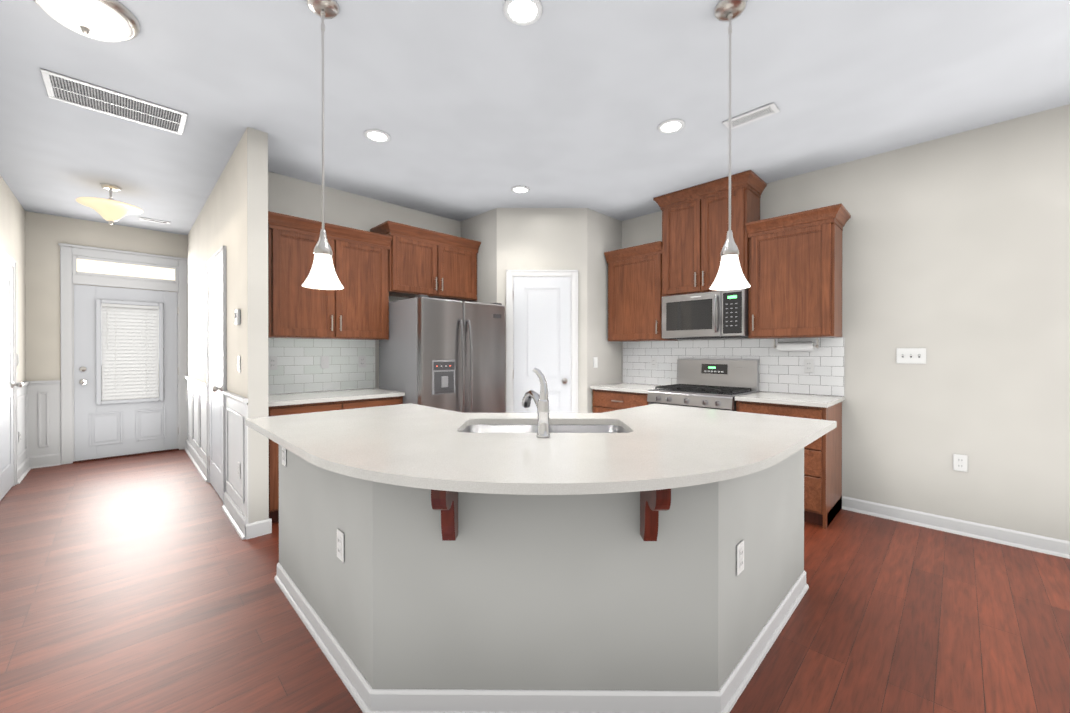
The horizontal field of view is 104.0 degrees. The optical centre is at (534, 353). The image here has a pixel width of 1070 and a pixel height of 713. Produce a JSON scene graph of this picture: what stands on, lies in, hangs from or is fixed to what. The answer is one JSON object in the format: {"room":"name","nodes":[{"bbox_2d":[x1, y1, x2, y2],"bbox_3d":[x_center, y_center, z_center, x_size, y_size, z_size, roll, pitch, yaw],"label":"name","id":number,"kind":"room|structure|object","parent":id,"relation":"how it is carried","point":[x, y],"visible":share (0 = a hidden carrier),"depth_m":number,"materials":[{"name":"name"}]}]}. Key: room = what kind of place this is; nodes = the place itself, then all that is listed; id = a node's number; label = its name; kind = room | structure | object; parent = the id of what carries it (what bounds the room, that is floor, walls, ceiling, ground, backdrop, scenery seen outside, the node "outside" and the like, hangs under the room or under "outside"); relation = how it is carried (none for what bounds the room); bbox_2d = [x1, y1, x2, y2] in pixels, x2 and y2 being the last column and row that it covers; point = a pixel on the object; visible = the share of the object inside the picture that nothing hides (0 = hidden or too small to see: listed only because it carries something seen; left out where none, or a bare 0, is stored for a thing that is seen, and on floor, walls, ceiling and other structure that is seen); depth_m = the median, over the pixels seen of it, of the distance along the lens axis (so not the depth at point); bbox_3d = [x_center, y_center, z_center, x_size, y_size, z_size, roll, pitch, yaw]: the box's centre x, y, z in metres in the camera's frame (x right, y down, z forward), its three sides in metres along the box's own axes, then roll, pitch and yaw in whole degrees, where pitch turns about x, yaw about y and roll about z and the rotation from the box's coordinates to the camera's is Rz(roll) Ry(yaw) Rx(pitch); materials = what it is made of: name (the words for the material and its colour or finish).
{"room":"kitchen","nodes":[
{"label":"kitchen","id":0,"kind":"room"},
{"bbox_2d":[0,449,1069,712],"bbox_3d":[0.507,1.301,1.938,5.190,0.060,12.540,0,0,-45],"label":"floor","id":1,"kind":"structure","parent":0,"point":[142,583],"depth_m":2.01,"materials":[{"name":"brown wood"}]},
{"bbox_2d":[268,396,402,522],"bbox_3d":[-1.773,0.824,3.615,1.077,0.881,0.645,0,0,-45],"label":"base cabinet","id":2,"kind":"object","parent":1,"relation":"on","point":[274,449],"visible":0.06,"depth_m":3.15,"materials":[{"name":"brown wood"}]},
{"bbox_2d":[268,388,404,406],"bbox_3d":[-1.775,0.366,3.615,1.077,0.032,0.638,0,0,-45],"label":"countertop","id":3,"kind":"structure","parent":2,"relation":"on","point":[310,397],"depth_m":3.50,"materials":[{"name":"white stone"}]},
{"bbox_2d":[379,295,504,412],"bbox_3d":[-0.900,0.376,4.171,0.939,1.775,0.920,0,0,-45],"label":"refrigerator","id":4,"kind":"object","parent":1,"relation":"on","point":[446,354],"visible":0.67,"depth_m":3.83,"materials":[{"name":"grey metal"}]},
{"bbox_2d":[272,440,808,712],"bbox_3d":[0.009,0.829,2.307,2.041,0.882,2.133,0,0,-45],"label":"kitchen island","id":5,"kind":"object","parent":1,"relation":"on","point":[646,559],"depth_m":1.47,"materials":[{"name":"paint"}]},
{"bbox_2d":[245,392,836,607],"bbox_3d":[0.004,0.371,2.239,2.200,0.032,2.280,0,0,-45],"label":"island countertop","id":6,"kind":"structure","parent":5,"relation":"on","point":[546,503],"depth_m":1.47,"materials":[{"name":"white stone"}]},
{"bbox_2d":[522,368,549,437],"bbox_3d":[-0.003,0.208,1.891,0.138,0.295,0.249,0,0,-45],"label":"faucet","id":7,"kind":"object","parent":6,"relation":"on","point":[541,401],"depth_m":1.79,"materials":[{"name":"silver metal"}]},
{"bbox_2d":[462,424,627,432],"bbox_3d":[0.048,0.491,2.082,0.857,0.204,0.857,0,0,-45],"label":"sink","id":8,"kind":"object","parent":6,"relation":"in","point":[468,428],"depth_m":2.27,"materials":[{"name":"metal"}]},
{"bbox_2d":[593,389,648,412],"bbox_3d":[1.056,0.821,4.443,0.645,0.881,0.702,0,0,-45],"label":"base cabinet","id":9,"kind":"object","parent":1,"relation":"on","point":[605,401],"visible":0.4,"depth_m":4.27,"materials":[{"name":"brown wood"}]},
{"bbox_2d":[590,383,662,393],"bbox_3d":[1.060,0.363,4.443,0.638,0.032,0.704,0,0,-45],"label":"countertop","id":10,"kind":"structure","parent":9,"relation":"on","point":[634,388],"depth_m":4.32,"materials":[{"name":"white stone"}]},
{"bbox_2d":[647,358,758,410],"bbox_3d":[1.545,0.659,3.886,0.710,1.211,0.772,0,0,-45],"label":"range","id":11,"kind":"object","parent":1,"relation":"on","point":[718,384],"visible":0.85,"depth_m":3.89,"materials":[{"name":"grey metal"}]},
{"bbox_2d":[736,401,841,528],"bbox_3d":[2.067,0.824,3.418,0.645,0.881,0.618,0,0,-45],"label":"base cabinet","id":12,"kind":"object","parent":1,"relation":"on","point":[823,480],"visible":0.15,"depth_m":3.09,"materials":[{"name":"brown wood"}]},
{"bbox_2d":[734,392,844,407],"bbox_3d":[2.078,0.367,3.410,0.638,0.032,0.636,0,0,-45],"label":"countertop","id":13,"kind":"structure","parent":12,"relation":"on","point":[823,401],"depth_m":3.27,"materials":[{"name":"white stone"}]},
{"bbox_2d":[0,104,1069,540],"bbox_3d":[0.507,-0.139,1.933,5.190,2.820,12.540,0,0,-45],"label":"wall","id":14,"kind":"structure","parent":0,"point":[956,256],"depth_m":3.08,"materials":[{"name":"beige paint"}]},
{"bbox_2d":[0,248,16,485],"bbox_3d":[-4.669,0.188,3.676,0.025,2.155,1.004,0,0,-45],"label":"door frame","id":15,"kind":"structure","parent":14,"relation":"attached to","point":[5,257],"depth_m":3.99,"materials":[{"name":"white wood"}]},
{"bbox_2d":[0,259,22,500],"bbox_3d":[-4.645,0.219,3.692,0.078,2.068,0.861,0,0,-45],"label":"hall door","id":16,"kind":"structure","parent":14,"relation":"in","point":[7,384],"depth_m":3.76,"materials":[{"name":"white wood"}]},
{"bbox_2d":[17,381,36,483],"bbox_3d":[-5.280,0.783,4.323,0.060,0.960,0.773,0,0,-45],"label":"wainscoting","id":17,"kind":"structure","parent":14,"relation":"attached to","point":[27,394],"depth_m":4.51,"materials":[{"name":"white wood"}]},
{"bbox_2d":[58,243,187,464],"bbox_3d":[-4.985,0.002,5.132,1.138,2.515,0.032,0,0,-45],"label":"door frame","id":18,"kind":"structure","parent":14,"relation":"attached to","point":[87,265],"depth_m":5.01,"materials":[{"name":"white wood"}]},
{"bbox_2d":[73,284,178,462],"bbox_3d":[-4.968,0.230,5.117,0.932,2.060,0.076,0,0,-45],"label":"front door","id":19,"kind":"structure","parent":14,"relation":"in","point":[126,344],"depth_m":5.10,"materials":[{"name":"white wood"}]},
{"bbox_2d":[185,376,206,481],"bbox_3d":[-3.921,0.781,4.823,0.037,0.960,1.973,0,0,-45],"label":"wainscoting","id":20,"kind":"structure","parent":14,"relation":"attached to","point":[196,441],"depth_m":4.72,"materials":[{"name":"white wood"}]},
{"bbox_2d":[208,258,222,500],"bbox_3d":[-2.912,0.219,3.766,0.078,2.068,0.811,0,0,-45],"label":"hall door","id":21,"kind":"structure","parent":14,"relation":"in","point":[215,372],"depth_m":3.77,"materials":[{"name":"white wood"}]},
{"bbox_2d":[206,245,226,504],"bbox_3d":[-2.888,0.187,3.782,0.025,2.155,0.954,0,0,-45],"label":"door frame","id":22,"kind":"structure","parent":14,"relation":"attached to","point":[217,256],"depth_m":3.45,"materials":[{"name":"white wood"}]},
{"bbox_2d":[222,391,247,539],"bbox_3d":[-2.269,0.787,3.148,0.037,0.960,0.823,0,0,-45],"label":"trim","id":23,"kind":"structure","parent":14,"relation":"attached to","point":[235,507],"depth_m":3.10,"materials":[{"name":"white wood"}]},
{"bbox_2d":[235,309,240,324],"bbox_3d":[-2.176,-0.268,3.057,0.024,0.110,0.100,0,0,-45],"label":"thermostat","id":24,"kind":"object","parent":14,"relation":"attached to","point":[237,316],"visible":1,"depth_m":3.03,"materials":[{"name":"white plastic"}]},
{"bbox_2d":[238,462,239,478],"bbox_3d":[-2.152,0.847,3.036,0.008,0.115,0.070,0,0,-45],"label":"outlet","id":25,"kind":"object","parent":14,"relation":"attached to","point":[238,462],"depth_m":3.02,"materials":[{"name":"white plastic"}]},
{"bbox_2d":[238,356,240,371],"bbox_3d":[-2.171,0.077,3.064,0.009,0.115,0.070,0,0,-45],"label":"light switch","id":26,"kind":"object","parent":14,"relation":"attached to","point":[239,363],"depth_m":3.04,"materials":[{"name":"white plastic"}]},
{"bbox_2d":[268,338,374,394],"bbox_3d":[-1.994,0.107,3.836,1.077,0.483,0.018,0,0,-45],"label":"backsplash","id":27,"kind":"structure","parent":14,"relation":"attached to","point":[304,365],"depth_m":3.85,"materials":[{"name":"tile"}]},
{"bbox_2d":[268,211,391,339],"bbox_3d":[-1.853,-0.620,3.714,1.043,0.970,0.383,0,0,-45],"label":"upper cabinet","id":28,"kind":"object","parent":14,"relation":"attached to","point":[356,307],"visible":0.94,"depth_m":3.59,"materials":[{"name":"brown wood"}]},
{"bbox_2d":[370,221,480,301],"bbox_3d":[-1.127,-0.920,4.418,1.084,0.645,0.398,0,0,-45],"label":"upper cabinet","id":29,"kind":"object","parent":14,"relation":"attached to","point":[433,264],"visible":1,"depth_m":4.28,"materials":[{"name":"brown wood"}]},
{"bbox_2d":[506,270,577,412],"bbox_3d":[0.076,0.185,4.464,0.764,2.155,0.025,0,0,0],"label":"door frame","id":30,"kind":"structure","parent":14,"relation":"attached to","point":[512,274],"depth_m":4.46,"materials":[{"name":"white wood"}]},
{"bbox_2d":[513,277,570,412],"bbox_3d":[0.077,0.216,4.462,0.454,2.068,0.450,0,0,-45],"label":"pantry door","id":31,"kind":"structure","parent":14,"relation":"in","point":[542,324],"depth_m":4.46,"materials":[{"name":"white wood"}]},
{"bbox_2d":[594,357,597,367],"bbox_3d":[0.664,0.097,4.574,0.070,0.115,0.009,0,0,-45],"label":"light switch","id":32,"kind":"object","parent":14,"relation":"attached to","point":[595,362],"visible":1,"depth_m":4.57,"materials":[{"name":"white plastic"}]},
{"bbox_2d":[604,241,677,341],"bbox_3d":[1.141,-0.631,4.538,0.383,0.985,0.678,0,0,-45],"label":"upper cabinet","id":33,"kind":"object","parent":14,"relation":"attached to","point":[634,293],"visible":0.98,"depth_m":4.43,"materials":[{"name":"brown wood"}]},
{"bbox_2d":[653,170,766,296],"bbox_3d":[1.649,-1.062,3.997,0.418,0.981,0.910,0,0,-45],"label":"upper cabinet","id":34,"kind":"object","parent":14,"relation":"attached to","point":[695,224],"visible":0.92,"depth_m":3.86,"materials":[{"name":"brown wood"}]},
{"bbox_2d":[662,288,748,339],"bbox_3d":[1.639,-0.355,3.975,0.447,0.426,0.776,0,0,-45],"label":"microwave","id":35,"kind":"object","parent":34,"relation":"attached to","point":[722,314],"visible":1,"depth_m":3.82,"materials":[{"name":"grey metal"}]},
{"bbox_2d":[623,337,843,396],"bbox_3d":[1.777,0.106,4.158,0.017,0.483,2.115,0,0,-45],"label":"backsplash","id":36,"kind":"structure","parent":14,"relation":"attached to","point":[819,370],"depth_m":3.83,"materials":[{"name":"tile"}]},
{"bbox_2d":[746,203,850,338],"bbox_3d":[2.180,-0.627,3.485,0.383,0.985,0.673,0,0,-45],"label":"upper cabinet","id":37,"kind":"object","parent":14,"relation":"attached to","point":[795,274],"visible":0.98,"depth_m":3.37,"materials":[{"name":"brown wood"}]},
{"bbox_2d":[773,338,818,351],"bbox_3d":[2.227,-0.074,3.573,0.084,0.113,0.332,0,0,-45],"label":"paper towel holder","id":38,"kind":"object","parent":37,"relation":"attached to","point":[795,346],"visible":1,"depth_m":3.54,"materials":[{"name":"white paper"}]},
{"bbox_2d":[896,348,925,363],"bbox_3d":[2.803,0.017,3.116,0.018,0.115,0.165,0,0,-45],"label":"light switch","id":39,"kind":"object","parent":14,"relation":"attached to","point":[911,355],"visible":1,"depth_m":3.12,"materials":[{"name":"white plastic"}]},
{"bbox_2d":[842,496,1069,558],"bbox_3d":[4.542,1.223,1.350,0.029,0.100,5.795,0,0,-45],"label":"baseboard","id":40,"kind":"structure","parent":14,"relation":"attached to","point":[1038,543],"depth_m":2.92,"materials":[{"name":"white wood"}]},
{"bbox_2d":[953,454,967,471],"bbox_3d":[2.989,0.768,2.937,0.008,0.115,0.070,0,0,-45],"label":"outlet","id":41,"kind":"object","parent":14,"relation":"attached to","point":[960,462],"visible":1,"depth_m":2.94,"materials":[{"name":"white plastic"}]},
{"bbox_2d":[0,0,1069,234],"bbox_3d":[0.507,-1.599,1.928,5.190,0.100,12.540,0,0,-45],"label":"ceiling","id":42,"kind":"structure","parent":0,"point":[472,108],"depth_m":2.48,"materials":[{"name":"white paint"}]},
{"bbox_2d":[33,0,139,41],"bbox_3d":[-2.007,-1.488,1.865,0.356,0.118,0.356,0,0,-45],"label":"dome light","id":43,"kind":"object","parent":42,"relation":"attached to","point":[109,20],"visible":1,"depth_m":1.84,"materials":[{"name":"white glass"}]},
{"bbox_2d":[76,184,142,224],"bbox_3d":[-3.944,-1.377,3.887,0.444,0.355,0.444,0,0,-45],"label":"hall light","id":44,"kind":"object","parent":42,"relation":"hanging from","point":[109,210],"visible":0.98,"depth_m":3.83,"materials":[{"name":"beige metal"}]},
{"bbox_2d":[40,69,187,134],"bbox_3d":[-2.588,-1.546,2.611,0.620,0.008,0.360,0,0,-45],"label":"ceiling vent","id":45,"kind":"object","parent":42,"relation":"in","point":[68,90],"visible":1,"depth_m":2.58,"materials":[{"name":"white metal"}]},
{"bbox_2d":[139,217,170,224],"bbox_3d":[-4.446,-1.554,4.894,0.270,0.008,0.110,0,0,-45],"label":"ceiling vent","id":46,"kind":"object","parent":42,"relation":"in","point":[153,220],"visible":1,"depth_m":4.88,"materials":[{"name":"white metal"}]},
{"bbox_2d":[301,0,343,289],"bbox_3d":[-0.939,-0.921,1.852,0.170,1.252,0.170,0,0,-45],"label":"pendant light","id":47,"kind":"object","parent":42,"relation":"hanging from","point":[322,275],"visible":1,"depth_m":1.84,"materials":[{"name":"white glass"}]},
{"bbox_2d":[364,129,389,141],"bbox_3d":[-1.122,-1.546,2.975,0.176,0.009,0.176,0,0,-45],"label":"recessed light","id":48,"kind":"object","parent":42,"relation":"in","point":[375,135],"visible":1,"depth_m":2.97,"materials":[{"name":"white"}]},
{"bbox_2d":[511,186,529,193],"bbox_3d":[-0.140,-1.550,3.959,0.176,0.009,0.176,0,0,-45],"label":"recessed light","id":49,"kind":"object","parent":42,"relation":"in","point":[520,189],"visible":0.98,"depth_m":3.95,"materials":[{"name":"white"}]},
{"bbox_2d":[503,0,541,25],"bbox_3d":[-0.055,-1.543,1.879,0.176,0.009,0.176,0,0,-45],"label":"recessed light","id":50,"kind":"object","parent":42,"relation":"in","point":[523,12],"visible":1,"depth_m":1.89,"materials":[{"name":"white"}]},
{"bbox_2d":[658,119,684,132],"bbox_3d":[0.928,-1.546,2.848,0.176,0.009,0.176,0,0,-45],"label":"recessed light","id":51,"kind":"object","parent":42,"relation":"in","point":[671,126],"visible":1,"depth_m":2.84,"materials":[{"name":"white"}]},
{"bbox_2d":[709,0,750,289],"bbox_3d":[0.871,-0.921,1.868,0.170,1.252,0.170,0,0,-45],"label":"pendant light","id":52,"kind":"object","parent":42,"relation":"hanging from","point":[730,275],"visible":1,"depth_m":1.85,"materials":[{"name":"white glass"}]},
{"bbox_2d":[722,103,779,128],"bbox_3d":[1.408,-1.546,2.732,0.130,0.008,0.310,0,0,-45],"label":"ceiling vent","id":53,"kind":"object","parent":42,"relation":"in","point":[755,115],"visible":0.98,"depth_m":2.72,"materials":[{"name":"white metal"}]}
]}

